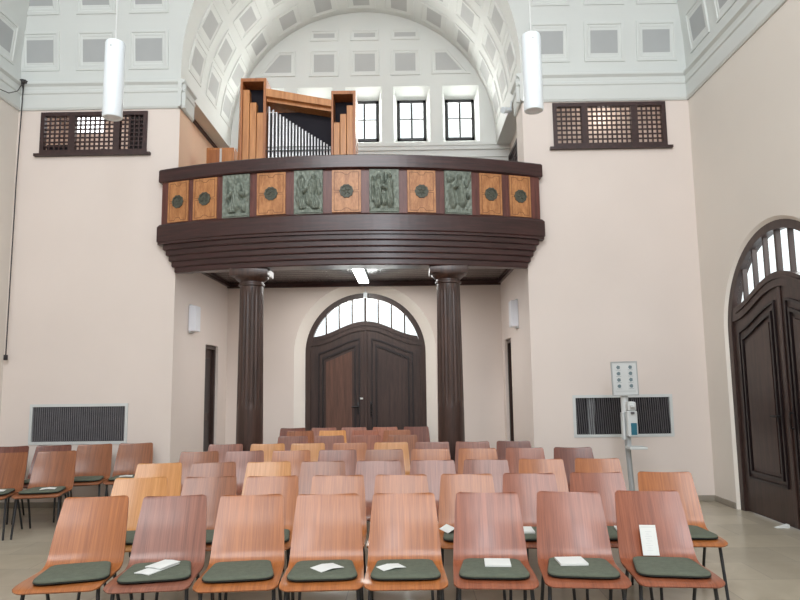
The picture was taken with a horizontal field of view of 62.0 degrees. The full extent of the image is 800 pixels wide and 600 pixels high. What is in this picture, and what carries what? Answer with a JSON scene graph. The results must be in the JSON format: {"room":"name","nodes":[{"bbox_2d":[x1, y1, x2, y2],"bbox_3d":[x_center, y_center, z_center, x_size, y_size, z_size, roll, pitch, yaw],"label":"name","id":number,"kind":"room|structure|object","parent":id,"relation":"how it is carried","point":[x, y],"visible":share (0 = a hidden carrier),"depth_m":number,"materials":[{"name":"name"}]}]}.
{"room":"house of worship","nodes":[
{"label":"house of worship","id":0,"kind":"room"},
{"bbox_2d":[0,98,18,414],"bbox_3d":[-5.412,-0.908,3.059,0.001,5.830,12.120,-1,-7,1],"label":"wall","id":1,"kind":"structure","parent":0,"point":[9,116],"depth_m":9.04,"materials":[{"name":"paint"}]},
{"bbox_2d":[0,65,21,110],"bbox_3d":[-5.412,-3.603,3.392,0.085,0.400,12.120,-1,-7,1],"label":"trim","id":2,"kind":"structure","parent":1,"relation":"attached to","point":[9,82],"depth_m":9.11,"materials":[{"name":"grey paint"}]},
{"bbox_2d":[0,79,27,359],"bbox_3d":[-5.295,-1.268,8.125,0.135,3.925,2.030,-1,-7,1],"label":"cable","id":3,"kind":"object","parent":1,"relation":"attached to","point":[23,81],"visible":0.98,"depth_m":9.10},
{"bbox_2d":[0,108,179,502],"bbox_3d":[-4.199,-0.173,9.121,2.280,5.830,0.120,-1,-7,1],"label":"wall","id":4,"kind":"structure","parent":0,"point":[91,321],"depth_m":9.05,"materials":[{"name":"beige paint"}]},
{"bbox_2d":[0,502,62,507],"bbox_3d":[-4.165,2.674,8.698,2.280,0.075,0.020,-1,-7,1],"label":"baseboard","id":5,"kind":"structure","parent":4,"relation":"attached to","point":[11,504],"depth_m":8.70,"materials":[{"name":"grey stone"}]},
{"bbox_2d":[28,403,127,444],"bbox_3d":[-4.267,1.651,8.875,1.310,0.530,0.102,-1,-7,1],"label":"air vent","id":6,"kind":"object","parent":4,"relation":"in","point":[49,424],"visible":0.97,"depth_m":8.85,"materials":[{"name":"black metal"}]},
{"bbox_2d":[20,79,186,110],"bbox_3d":[-4.193,-2.880,9.361,2.360,0.400,0.085,-1,-7,1],"label":"trim","id":7,"kind":"structure","parent":4,"relation":"attached to","point":[138,94],"depth_m":9.35,"materials":[{"name":"grey paint"}]},
{"bbox_2d":[33,111,191,163],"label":"window","id":8,"kind":"structure","parent":4,"relation":"in","point":[62,134],"depth_m":9.33,"materials":[{"name":"brown wood"}]},
{"bbox_2d":[170,109,227,462],"bbox_3d":[-3.169,-0.030,10.380,0.250,5.830,2.680,-1,-7,1],"label":"wall","id":9,"kind":"structure","parent":0,"point":[196,289],"depth_m":9.88,"materials":[{"name":"beige paint"}]},
{"bbox_2d":[177,79,196,121],"bbox_3d":[-3.058,-2.865,9.591,0.085,0.400,0.580,-1,-7,1],"label":"trim","id":10,"kind":"structure","parent":9,"relation":"attached to","point":[191,97],"depth_m":9.57,"materials":[{"name":"grey paint"}]},
{"bbox_2d":[188,304,200,332],"bbox_3d":[-2.992,0.276,9.696,0.110,0.410,0.220,-1,-7,1],"label":"wall lamp","id":11,"kind":"object","parent":9,"relation":"attached to","point":[194,311],"visible":1,"depth_m":9.60,"materials":[{"name":"grey paint"}]},
{"bbox_2d":[203,345,215,451],"bbox_3d":[-3.106,1.825,10.604,0.100,2.200,0.700,-1,-7,1],"label":"door","id":12,"kind":"structure","parent":9,"relation":"in","point":[210,351],"depth_m":10.84,"materials":[{"name":"brown wood"}]},
{"bbox_2d":[194,101,229,147],"bbox_3d":[-3.201,-2.878,10.984,0.250,0.030,2.180,-1,-7,1],"label":"trim","id":13,"kind":"structure","parent":9,"relation":"attached to","point":[200,116],"depth_m":11.04,"materials":[{"name":"white paint"}]},
{"bbox_2d":[211,269,507,283],"bbox_3d":[-0.653,-0.527,10.326,4.796,0.100,2.850,-1,-7,1],"label":"ceiling","id":14,"kind":"structure","parent":0,"point":[334,275],"depth_m":10.98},
{"bbox_2d":[225,285,504,448],"bbox_3d":[-0.616,1.285,11.538,5.396,3.440,0.001,-1,-7,1],"label":"wall","id":15,"kind":"structure","parent":0,"point":[284,309],"depth_m":11.58,"materials":[{"name":"beige paint"}]},
{"bbox_2d":[293,286,437,441],"bbox_3d":[-0.603,1.358,11.659,2.472,3.326,0.260,-1,-7,1],"label":"door","id":16,"kind":"structure","parent":15,"relation":"in","point":[365,373],"depth_m":11.70,"materials":[{"name":"brown wood"}]},
{"bbox_2d":[231,8,510,160],"bbox_3d":[-0.667,-3.012,12.229,5.496,5.260,0.362,-1,-7,1],"label":"wall","id":17,"kind":"structure","parent":0,"point":[388,59],"depth_m":12.23,"materials":[{"name":"white paint"}]},
{"bbox_2d":[358,101,378,141],"bbox_3d":[-0.662,-3.328,12.440,0.530,0.780,0.060,-1,-7,1],"label":"window","id":18,"kind":"structure","parent":17,"relation":"in","point":[364,103],"depth_m":12.42,"materials":[{"name":"black metal"}]},
{"bbox_2d":[230,141,509,156],"bbox_3d":[-0.665,-2.683,11.998,5.296,0.270,0.060,-1,-7,1],"label":"trim","id":19,"kind":"structure","parent":17,"relation":"attached to","point":[479,145],"depth_m":11.98,"materials":[{"name":"white paint"}]},
{"bbox_2d":[397,100,425,141],"bbox_3d":[0.218,-3.340,12.431,0.530,0.780,0.060,-1,-7,1],"label":"window","id":20,"kind":"structure","parent":17,"relation":"in","point":[411,102],"depth_m":12.41,"materials":[{"name":"black metal"}]},
{"bbox_2d":[445,99,474,140],"bbox_3d":[1.113,-3.353,12.422,0.530,0.780,0.060,-1,-7,1],"label":"window","id":21,"kind":"structure","parent":17,"relation":"in","point":[471,101],"depth_m":12.40,"materials":[{"name":"black metal"}]},
{"bbox_2d":[0,0,745,145],"bbox_3d":[-0.769,-6.030,4.986,9.428,4.695,14.800,-1,-7,1],"label":"ceiling","id":22,"kind":"structure","parent":0,"point":[41,40],"depth_m":9.44,"materials":[{"name":"grey paint"}]},
{"bbox_2d":[102,0,125,120],"bbox_3d":[-2.755,-4.692,6.657,0.182,5.989,0.185,-1,-7,1],"label":"pendant lamp","id":23,"kind":"object","parent":22,"relation":"hanging from","point":[114,57],"visible":1,"depth_m":6.27,"materials":[{"name":"white glass"}]},
{"bbox_2d":[521,0,543,114],"bbox_3d":[1.219,-4.756,6.617,0.182,6.008,0.185,-1,-7,1],"label":"pendant lamp","id":24,"kind":"object","parent":22,"relation":"hanging from","point":[530,40],"visible":1,"depth_m":6.23,"materials":[{"name":"white glass"}]},
{"bbox_2d":[0,501,799,599],"bbox_3d":[-0.662,2.166,4.225,10.190,0.100,15.300,-1,-7,1],"label":"floor","id":25,"kind":"structure","parent":0,"point":[762,560],"depth_m":5.66,"materials":[{"name":"stone"}]},
{"bbox_2d":[0,452,27,540],"bbox_3d":[-4.386,2.108,7.193,0.480,0.840,0.715,1,-7,-11],"label":"chair","id":26,"kind":"object","parent":25,"relation":"on","point":[12,465],"visible":0.91,"depth_m":7.46,"materials":[{"name":"brown wood"}]},
{"bbox_2d":[0,446,28,524],"bbox_3d":[-4.816,2.212,7.992,0.480,0.840,0.715,1,-7,-11],"label":"chair","id":27,"kind":"object","parent":25,"relation":"on","point":[14,449],"visible":0.33,"depth_m":8.35,"materials":[{"name":"brown wood"}]},
{"bbox_2d":[11,445,71,524],"bbox_3d":[-4.315,2.215,8.066,0.480,0.840,0.715,1,-7,-11],"label":"chair","id":28,"kind":"object","parent":25,"relation":"on","point":[39,448],"visible":0.33,"depth_m":8.37,"materials":[{"name":"brown wood"}]},
{"bbox_2d":[10,450,76,539],"bbox_3d":[-3.884,2.116,7.307,0.480,0.840,0.715,1,-7,-11],"label":"chair","id":29,"kind":"object","parent":25,"relation":"on","point":[51,468],"visible":0.79,"depth_m":7.54,"materials":[{"name":"brown wood"}]},
{"bbox_2d":[12,495,128,599],"bbox_3d":[-1.993,1.697,4.103,0.480,0.840,0.715,0,-7,-7],"label":"chair","id":30,"kind":"object","parent":25,"relation":"on","point":[88,529],"visible":0.76,"depth_m":4.34,"materials":[{"name":"orange wood"}]},
{"bbox_2d":[32,561,110,585],"bbox_3d":[-1.958,1.642,4.020,0.410,0.029,0.412,1,-9,-16],"label":"seat cushion","id":31,"kind":"object","parent":30,"relation":"on","point":[99,570],"visible":1,"depth_m":3.93,"materials":[{"name":"green fabric"}]},
{"bbox_2d":[56,444,111,522],"bbox_3d":[-3.834,2.220,8.150,0.480,0.840,0.715,1,-7,-11],"label":"chair","id":32,"kind":"object","parent":25,"relation":"on","point":[91,459],"visible":0.59,"depth_m":8.40,"materials":[{"name":"brown wood"}]},
{"bbox_2d":[77,477,167,599],"bbox_3d":[-2.058,1.809,5.005,0.480,0.840,0.715,0,-7,-5],"label":"chair","id":33,"kind":"object","parent":25,"relation":"on","point":[136,489],"visible":0.34,"depth_m":5.33,"materials":[{"name":"brown wood"}]},
{"bbox_2d":[103,442,152,496],"bbox_3d":[-3.343,2.224,8.235,0.480,0.840,0.715,1,-7,-11],"label":"chair","id":34,"kind":"object","parent":25,"relation":"on","point":[129,455],"visible":0.48,"depth_m":8.51,"materials":[{"name":"brown wood"}]},
{"bbox_2d":[103,495,206,599],"bbox_3d":[-1.470,1.690,4.096,0.480,0.840,0.715,0,-7,-6],"label":"chair","id":35,"kind":"object","parent":25,"relation":"on","point":[168,527],"visible":0.74,"depth_m":4.33,"materials":[{"name":"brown wood"}]},
{"bbox_2d":[117,560,190,583],"bbox_3d":[-1.462,1.636,4.021,0.410,0.029,0.412,1,-8,-12],"label":"seat cushion","id":36,"kind":"object","parent":35,"relation":"on","point":[182,571],"visible":0.88,"depth_m":3.89,"materials":[{"name":"green fabric"}]},
{"bbox_2d":[129,462,181,556],"bbox_3d":[-2.260,1.933,5.985,0.480,0.840,0.715,0,-7,-5],"label":"chair","id":37,"kind":"object","parent":25,"relation":"on","point":[172,471],"visible":0.25,"depth_m":6.32,"materials":[{"name":"brown wood"}]},
{"bbox_2d":[155,476,236,599],"bbox_3d":[-1.504,1.801,4.998,0.480,0.840,0.715,0,-7,-3],"label":"chair","id":38,"kind":"object","parent":25,"relation":"on","point":[213,488],"visible":0.29,"depth_m":5.33,"materials":[{"name":"brown wood"}]},
{"bbox_2d":[179,451,218,491],"bbox_3d":[-2.195,2.064,7.051,0.480,0.840,0.715,0,-7,-6],"label":"chair","id":39,"kind":"object","parent":25,"relation":"on","point":[187,459],"visible":0.27,"depth_m":7.39,"materials":[{"name":"brown wood"}]},
{"bbox_2d":[189,462,235,476],"bbox_3d":[-1.743,1.926,5.979,0.480,0.840,0.715,0,-7,-5],"label":"chair","id":40,"kind":"object","parent":25,"relation":"on","point":[222,469],"visible":0.19,"depth_m":6.33,"materials":[{"name":"brown wood"}]},
{"bbox_2d":[208,444,242,462],"bbox_3d":[-2.133,2.170,7.914,0.480,0.840,0.715,0,-7,-5],"label":"chair","id":41,"kind":"object","parent":25,"relation":"on","point":[222,449],"visible":0.25,"depth_m":8.27,"materials":[{"name":"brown wood"}]},
{"bbox_2d":[193,494,283,599],"bbox_3d":[-0.960,1.683,4.091,0.480,0.840,0.715,0,-7,-5],"label":"chair","id":42,"kind":"object","parent":25,"relation":"on","point":[247,527],"visible":0.81,"depth_m":4.33,"materials":[{"name":"orange wood"}]},
{"bbox_2d":[202,560,273,582],"bbox_3d":[-0.964,1.629,4.014,0.410,0.029,0.412,0,-8,-9],"label":"seat cushion","id":43,"kind":"object","parent":42,"relation":"on","point":[251,570],"visible":1,"depth_m":3.92,"materials":[{"name":"green fabric"}]},
{"bbox_2d":[224,450,263,494],"bbox_3d":[-1.697,2.057,7.046,0.480,0.840,0.715,0,-7,-4],"label":"chair","id":44,"kind":"object","parent":25,"relation":"on","point":[241,458],"visible":0.26,"depth_m":7.38,"materials":[{"name":"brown wood"}]},
{"bbox_2d":[229,268,273,450],"bbox_3d":[-1.957,1.134,8.701,0.500,3.078,0.470,-1,-7,1],"label":"fluted column","id":45,"kind":"structure","parent":25,"relation":"on","point":[249,412],"depth_m":8.63,"materials":[{"name":"brown wood"}]},
{"bbox_2d":[224,475,298,599],"bbox_3d":[-1.013,1.795,4.993,0.480,0.840,0.715,0,-7,-2],"label":"chair","id":46,"kind":"object","parent":25,"relation":"on","point":[287,486],"visible":0.3,"depth_m":5.32,"materials":[{"name":"orange wood"}]},
{"bbox_2d":[242,461,290,570],"bbox_3d":[-1.229,1.919,5.973,0.480,0.840,0.715,0,-7,-3],"label":"chair","id":47,"kind":"object","parent":25,"relation":"on","point":[253,468],"visible":0.28,"depth_m":6.33,"materials":[{"name":"brown wood"}]},
{"bbox_2d":[250,443,284,461],"bbox_3d":[-1.615,2.163,7.908,0.480,0.840,0.715,0,-7,-4],"label":"chair","id":48,"kind":"object","parent":25,"relation":"on","point":[268,449],"visible":0.22,"depth_m":8.27,"materials":[{"name":"brown wood"}]},
{"bbox_2d":[271,450,310,481],"bbox_3d":[-1.186,2.050,7.040,0.480,0.840,0.715,0,-7,-3],"label":"chair","id":49,"kind":"object","parent":25,"relation":"on","point":[296,458],"visible":0.23,"depth_m":7.38,"materials":[{"name":"orange wood"}]},
{"bbox_2d":[277,436,307,450],"bbox_3d":[-1.488,2.303,9.058,0.480,0.840,0.715,0,-7,-4],"label":"chair","id":50,"kind":"object","parent":25,"relation":"on","point":[287,440],"visible":0.23,"depth_m":9.41,"materials":[{"name":"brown wood"}]},
{"bbox_2d":[290,443,324,461],"bbox_3d":[-1.122,2.156,7.902,0.480,0.840,0.715,0,-7,-3],"label":"chair","id":51,"kind":"object","parent":25,"relation":"on","point":[314,448],"visible":0.23,"depth_m":8.26,"materials":[{"name":"brown wood"}]},
{"bbox_2d":[290,461,345,548],"bbox_3d":[-0.717,1.911,5.967,0.480,0.840,0.715,-1,-7,-2],"label":"chair","id":52,"kind":"object","parent":25,"relation":"on","point":[309,469],"visible":0.27,"depth_m":6.31,"materials":[{"name":"brown wood"}]},
{"bbox_2d":[279,493,363,599],"bbox_3d":[-0.460,1.676,4.084,0.480,0.840,0.715,0,-7,-3],"label":"chair","id":53,"kind":"object","parent":25,"relation":"on","point":[325,526],"visible":0.76,"depth_m":4.32,"materials":[{"name":"orange wood"}]},
{"bbox_2d":[287,559,357,581],"bbox_3d":[-0.462,1.622,4.008,0.410,0.029,0.412,0,-8,-4],"label":"seat cushion","id":54,"kind":"object","parent":53,"relation":"on","point":[302,571],"visible":0.98,"depth_m":3.89,"materials":[{"name":"green fabric"}]},
{"bbox_2d":[314,435,343,449],"bbox_3d":[-0.981,2.296,9.052,0.480,0.840,0.715,0,-7,-3],"label":"chair","id":55,"kind":"object","parent":25,"relation":"on","point":[328,441],"visible":0.23,"depth_m":9.40,"materials":[{"name":"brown wood"}]},
{"bbox_2d":[298,475,366,599],"bbox_3d":[-0.490,1.788,4.987,0.480,0.840,0.715,-1,-7,-1],"label":"chair","id":56,"kind":"object","parent":25,"relation":"on","point":[346,484],"visible":0.22,"depth_m":5.32,"materials":[{"name":"orange wood"}]},
{"bbox_2d":[318,449,356,474],"bbox_3d":[-0.685,2.043,7.034,0.480,0.840,0.715,-1,-7,0],"label":"chair","id":57,"kind":"object","parent":25,"relation":"on","point":[349,457],"visible":0.18,"depth_m":7.38,"materials":[{"name":"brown wood"}]},
{"bbox_2d":[333,442,367,522],"bbox_3d":[-0.608,2.149,7.897,0.480,0.840,0.715,-1,-7,-1],"label":"chair","id":58,"kind":"object","parent":25,"relation":"on","point":[360,448],"visible":0.22,"depth_m":8.25,"materials":[{"name":"orange wood"}]},
{"bbox_2d":[351,435,380,449],"bbox_3d":[-0.471,2.289,9.046,0.480,0.840,0.715,-1,-7,0],"label":"chair","id":59,"kind":"object","parent":25,"relation":"on","point":[370,440],"visible":0.19,"depth_m":9.40,"materials":[{"name":"red wood"}]},
{"bbox_2d":[355,460,400,521],"bbox_3d":[-0.203,1.905,5.962,0.480,0.840,0.715,-1,-7,0],"label":"chair","id":60,"kind":"object","parent":25,"relation":"on","point":[369,470],"visible":0.27,"depth_m":6.29,"materials":[{"name":"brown wood"}]},
{"bbox_2d":[365,449,404,474],"bbox_3d":[-0.170,2.036,7.029,0.480,0.840,0.715,-1,-7,0],"label":"chair","id":61,"kind":"object","parent":25,"relation":"on","point":[391,454],"visible":0.23,"depth_m":7.38,"materials":[{"name":"brown wood"}]},
{"bbox_2d":[374,442,409,474],"bbox_3d":[-0.105,2.142,7.891,0.480,0.840,0.715,-1,-7,0],"label":"chair","id":62,"kind":"object","parent":25,"relation":"on","point":[378,445],"visible":0.23,"depth_m":8.24,"materials":[{"name":"brown wood"}]},
{"bbox_2d":[367,474,433,599],"bbox_3d":[0.010,1.781,4.982,0.480,0.840,0.715,-1,-7,1],"label":"chair","id":63,"kind":"object","parent":25,"relation":"on","point":[418,483],"visible":0.32,"depth_m":5.33,"materials":[{"name":"orange wood"}]},
{"bbox_2d":[387,435,417,464],"bbox_3d":[0.030,2.282,9.041,0.480,0.840,0.715,-1,-7,1],"label":"chair","id":64,"kind":"object","parent":25,"relation":"on","point":[411,440],"visible":0.24,"depth_m":9.39,"materials":[{"name":"brown wood"}]},
{"bbox_2d":[364,493,447,599],"bbox_3d":[0.032,1.669,4.079,0.480,0.840,0.715,-1,-7,-1],"label":"chair","id":65,"kind":"object","parent":25,"relation":"on","point":[402,526],"visible":0.71,"depth_m":4.32,"materials":[{"name":"orange wood"}]},
{"bbox_2d":[370,559,440,580],"bbox_3d":[0.032,1.616,4.003,0.410,0.029,0.412,-1,-8,-1],"label":"seat cushion","id":66,"kind":"object","parent":65,"relation":"on","point":[415,569],"visible":0.99,"depth_m":3.89,"materials":[{"name":"green fabric"}]},
{"bbox_2d":[404,426,429,441],"bbox_3d":[0.268,2.491,10.756,0.480,0.840,0.715,-1,-7,1],"label":"chair","id":67,"kind":"object","parent":25,"relation":"on","point":[422,433],"visible":0.27,"depth_m":11.09,"materials":[{"name":"brown wood"}]},
{"bbox_2d":[411,448,449,460],"bbox_3d":[0.332,2.029,7.023,0.480,0.840,0.715,-1,-7,2],"label":"chair","id":68,"kind":"object","parent":25,"relation":"on","point":[417,454],"visible":0.16,"depth_m":7.38,"materials":[{"name":"orange wood"}]},
{"bbox_2d":[410,460,455,518],"bbox_3d":[0.304,1.898,5.957,0.480,0.840,0.715,-1,-7,2],"label":"chair","id":69,"kind":"object","parent":25,"relation":"on","point":[433,469],"visible":0.3,"depth_m":6.29,"materials":[{"name":"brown wood"}]},
{"bbox_2d":[429,265,467,462],"bbox_3d":[0.656,1.098,8.674,0.500,3.078,0.470,-1,-7,1],"label":"fluted column","id":70,"kind":"structure","parent":25,"relation":"on","point":[451,426],"depth_m":8.60,"materials":[{"name":"brown wood"}]},
{"bbox_2d":[438,474,505,599],"bbox_3d":[0.521,1.774,4.977,0.480,0.840,0.715,-1,-7,3],"label":"chair","id":71,"kind":"object","parent":25,"relation":"on","point":[450,484],"visible":0.41,"depth_m":5.29,"materials":[{"name":"orange wood"}]},
{"bbox_2d":[455,441,489,473],"bbox_3d":[0.886,2.128,7.881,0.480,0.840,0.715,-1,-7,3],"label":"chair","id":72,"kind":"object","parent":25,"relation":"on","point":[459,444],"visible":0.15,"depth_m":8.24,"materials":[{"name":"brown wood"}]},
{"bbox_2d":[458,448,497,473],"bbox_3d":[0.845,2.022,7.019,0.480,0.840,0.715,-1,-7,4],"label":"chair","id":73,"kind":"object","parent":25,"relation":"on","point":[464,453],"visible":0.23,"depth_m":7.37,"materials":[{"name":"orange wood"}]},
{"bbox_2d":[463,459,508,492],"bbox_3d":[0.797,1.891,5.952,0.480,0.840,0.715,-1,-7,4],"label":"chair","id":74,"kind":"object","parent":25,"relation":"on","point":[497,468],"visible":0.2,"depth_m":6.29,"materials":[{"name":"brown wood"}]},
{"bbox_2d":[453,492,538,599],"bbox_3d":[0.564,1.662,4.074,0.480,0.840,0.715,-1,-7,3],"label":"chair","id":75,"kind":"object","parent":25,"relation":"on","point":[486,525],"visible":0.79,"depth_m":4.31,"materials":[{"name":"red wood"}]},
{"bbox_2d":[459,558,529,579],"bbox_3d":[0.559,1.609,3.998,0.410,0.029,0.412,-1,-8,5],"label":"seat cushion","id":76,"kind":"object","parent":75,"relation":"on","point":[471,568],"visible":0.92,"depth_m":3.87,"materials":[{"name":"green fabric"}]},
{"bbox_2d":[496,441,530,458],"bbox_3d":[1.382,2.122,7.877,0.480,0.840,0.715,-1,-7,5],"label":"chair","id":77,"kind":"object","parent":25,"relation":"on","point":[501,446],"visible":0.19,"depth_m":8.23,"materials":[{"name":"brown wood"}]},
{"bbox_2d":[505,447,544,472],"bbox_3d":[1.355,2.015,7.014,0.480,0.840,0.715,-1,-7,5],"label":"chair","id":78,"kind":"object","parent":25,"relation":"on","point":[513,455],"visible":0.24,"depth_m":7.36,"materials":[{"name":"red wood"}]},
{"bbox_2d":[502,473,575,599],"bbox_3d":[1.012,1.767,4.973,0.480,0.840,0.715,-1,-7,5],"label":"chair","id":79,"kind":"object","parent":25,"relation":"on","point":[527,486],"visible":0.32,"depth_m":5.29,"materials":[{"name":"red wood"}]},
{"bbox_2d":[519,459,568,561],"bbox_3d":[1.315,1.884,5.947,0.480,0.840,0.715,-1,-7,5],"label":"chair","id":80,"kind":"object","parent":25,"relation":"on","point":[526,466],"visible":0.26,"depth_m":6.29,"materials":[{"name":"orange wood"}]},
{"bbox_2d":[554,447,593,491],"bbox_3d":[1.886,2.008,7.009,0.480,0.840,0.715,-1,-7,6],"label":"chair","id":81,"kind":"object","parent":25,"relation":"on","point":[568,455],"visible":0.22,"depth_m":7.35,"materials":[{"name":"brown wood"}]},
{"bbox_2d":[536,491,631,599],"bbox_3d":[1.093,1.655,4.069,0.480,0.840,0.715,-1,-7,6],"label":"chair","id":82,"kind":"object","parent":25,"relation":"on","point":[569,524],"visible":0.79,"depth_m":4.30,"materials":[{"name":"red wood"}]},
{"bbox_2d":[547,557,619,578],"bbox_3d":[1.085,1.602,3.993,0.410,0.029,0.412,-2,-8,8],"label":"seat cushion","id":83,"kind":"object","parent":82,"relation":"on","point":[598,568],"visible":0.9,"depth_m":3.86,"materials":[{"name":"green fabric"}]},
{"bbox_2d":[554,556,588,565],"bbox_3d":[1.038,1.584,4.040,0.165,0.012,0.160,-1,-7,-1],"label":"booklet","id":84,"kind":"object","parent":83,"relation":"on","point":[575,560],"visible":1,"depth_m":4.01,"materials":[{"name":"white paper"}]},
{"bbox_2d":[575,458,625,485],"bbox_3d":[1.841,1.877,5.942,0.480,0.840,0.715,-1,-7,6],"label":"chair","id":85,"kind":"object","parent":25,"relation":"on","point":[582,465],"visible":0.16,"depth_m":6.29,"materials":[{"name":"orange wood"}]},
{"bbox_2d":[570,472,653,599],"bbox_3d":[1.549,1.760,4.967,0.480,0.840,0.715,-1,-7,5],"label":"chair","id":86,"kind":"object","parent":25,"relation":"on","point":[606,484],"visible":0.34,"depth_m":5.29,"materials":[{"name":"red wood"}]},
{"bbox_2d":[610,361,647,490],"bbox_3d":[2.755,1.637,8.002,0.381,1.793,0.390,-1,-7,1],"label":"stand","id":87,"kind":"object","parent":25,"relation":"on","point":[624,374],"visible":0.91,"depth_m":8.02,"materials":[{"name":"grey metal"}]},
{"bbox_2d":[625,401,637,436],"bbox_3d":[2.764,1.417,7.929,0.120,0.410,0.150,-1,-7,1],"label":"dispenser","id":88,"kind":"object","parent":87,"relation":"on","point":[631,422],"depth_m":7.91,"materials":[{"name":"grey paint"}]},
{"bbox_2d":[615,490,724,599],"bbox_3d":[1.615,1.647,4.064,0.480,0.840,0.715,-1,-7,6],"label":"chair","id":89,"kind":"object","parent":25,"relation":"on","point":[664,510],"visible":0.7,"depth_m":4.30,"materials":[{"name":"red wood"}]},
{"bbox_2d":[633,556,711,577],"bbox_3d":[1.606,1.595,3.988,0.410,0.029,0.412,-2,-8,9],"label":"seat cushion","id":90,"kind":"object","parent":89,"relation":"on","point":[672,567],"visible":1,"depth_m":3.90,"materials":[{"name":"green fabric"}]},
{"bbox_2d":[639,525,659,555],"bbox_3d":[1.584,1.526,4.230,0.100,0.172,0.071,-1,-7,6],"label":"leaflet","id":91,"kind":"object","parent":90,"relation":"on","point":[648,534],"visible":1,"depth_m":4.23,"materials":[{"name":"white paper"}]},
{"bbox_2d":[637,471,729,599],"bbox_3d":[2.080,1.753,4.963,0.480,0.840,0.715,-2,-7,7],"label":"chair","id":92,"kind":"object","parent":25,"relation":"on","point":[681,482],"visible":0.47,"depth_m":5.23,"materials":[{"name":"orange wood"}]},
{"bbox_2d":[688,525,717,539],"bbox_3d":[2.069,1.700,4.888,0.410,0.029,0.412,-1,-8,5],"label":"seat cushion","id":93,"kind":"object","parent":92,"relation":"on","point":[696,532],"visible":0.48,"depth_m":4.72,"materials":[{"name":"green fabric"}]},
{"bbox_2d":[500,104,533,447],"bbox_3d":[1.877,-0.099,10.328,0.250,5.830,2.680,-1,-7,1],"label":"wall","id":94,"kind":"structure","parent":0,"point":[515,285],"depth_m":9.77,"materials":[{"name":"beige paint"}]},
{"bbox_2d":[496,102,516,143],"bbox_3d":[1.844,-2.946,10.932,0.250,0.030,2.180,-1,-7,1],"label":"trim","id":95,"kind":"structure","parent":94,"relation":"attached to","point":[509,127],"depth_m":11.28,"materials":[{"name":"white paint"}]},
{"bbox_2d":[507,339,513,440],"bbox_3d":[1.871,1.758,10.794,0.100,2.260,0.660,-1,-7,1],"label":"door","id":96,"kind":"structure","parent":94,"relation":"in","point":[508,340],"depth_m":11.10,"materials":[{"name":"brown wood"}]},
{"bbox_2d":[508,299,518,328],"bbox_3d":[1.697,0.209,9.950,0.110,0.430,0.220,-1,-7,1],"label":"wall lamp","id":97,"kind":"object","parent":94,"relation":"attached to","point":[513,304],"visible":1,"depth_m":9.85,"materials":[{"name":"grey paint"}]},
{"bbox_2d":[510,73,522,116],"bbox_3d":[1.673,-2.929,9.542,0.085,0.400,0.580,-1,-7,1],"label":"trim","id":98,"kind":"structure","parent":94,"relation":"attached to","point":[516,106],"depth_m":9.49,"materials":[{"name":"grey paint"}]},
{"bbox_2d":[522,100,714,494],"bbox_3d":[2.893,-0.270,9.047,2.314,5.830,0.120,-1,-7,1],"label":"wall","id":99,"kind":"structure","parent":0,"point":[614,274],"depth_m":8.97,"materials":[{"name":"beige paint"}]},
{"bbox_2d":[202,269,513,288],"bbox_3d":[-0.651,-0.431,10.405,4.796,0.070,2.670,-1,-7,1],"label":"trim","id":100,"kind":"structure","parent":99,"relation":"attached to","point":[491,282],"depth_m":11.66,"materials":[{"name":"brown wood"}]},
{"bbox_2d":[515,71,687,102],"bbox_3d":[2.819,-2.975,9.289,2.394,0.400,0.085,-1,-7,1],"label":"trim","id":101,"kind":"structure","parent":99,"relation":"attached to","point":[648,85],"depth_m":9.28,"materials":[{"name":"grey paint"}]},
{"bbox_2d":[550,101,673,149],"bbox_3d":[2.914,-2.263,9.429,2.065,1.440,0.510,-1,-7,1],"label":"window","id":102,"kind":"structure","parent":99,"relation":"in","point":[640,124],"depth_m":9.26,"materials":[{"name":"brown wood"}]},
{"bbox_2d":[572,394,674,437],"bbox_3d":[2.937,1.528,8.804,1.310,0.550,0.102,-1,-7,1],"label":"air vent","id":103,"kind":"object","parent":99,"relation":"in","point":[593,415],"visible":0.84,"depth_m":8.79,"materials":[{"name":"black metal"}]},
{"bbox_2d":[688,0,799,506],"bbox_3d":[3.977,-1.035,2.962,0.001,5.830,12.120,-1,-7,1],"label":"wall","id":104,"kind":"structure","parent":0,"point":[744,119],"depth_m":7.95,"materials":[{"name":"paint"}]},
{"bbox_2d":[683,0,786,99],"bbox_3d":[3.912,-3.729,3.296,0.085,0.400,12.120,-1,-7,1],"label":"trim","id":105,"kind":"structure","parent":104,"relation":"attached to","point":[751,15],"depth_m":8.03,"materials":[{"name":"grey paint"}]},
{"bbox_2d":[724,215,799,529],"bbox_3d":[4.168,0.754,7.082,0.271,3.325,2.370,-1,-7,1],"label":"door","id":106,"kind":"structure","parent":104,"relation":"in","point":[762,330],"depth_m":7.45,"materials":[{"name":"brown wood"}]},
{"bbox_3d":[-0.653,-0.600,10.426,5.396,0.010,2.670,-1,-7,1],"label":"floor","id":107,"kind":"structure","parent":0,"visible":0},
{"bbox_2d":[206,148,237,162],"bbox_3d":[-2.850,-1.482,10.696,0.440,1.860,0.442,-1,-7,1],"label":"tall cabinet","id":108,"kind":"object","parent":107,"relation":"on","point":[214,155],"visible":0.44,"depth_m":10.58,"materials":[{"name":"orange wood"}]},
{"bbox_2d":[238,78,357,159],"bbox_3d":[-1.564,-1.978,9.992,1.840,2.640,0.510,-1,-7,1],"label":"pipe organ","id":109,"kind":"object","parent":107,"relation":"on","point":[301,125],"visible":0.38,"depth_m":9.90,"materials":[{"name":"brown wood"}]},
{"bbox_2d":[156,154,544,273],"bbox_3d":[-0.677,-1.136,8.803,5.250,1.423,0.660,-1,-7,1],"label":"gallery balcony","id":110,"kind":"object","parent":107,"relation":"attached to","point":[345,211],"visible":1,"depth_m":8.64,"materials":[{"name":"brown wood"}]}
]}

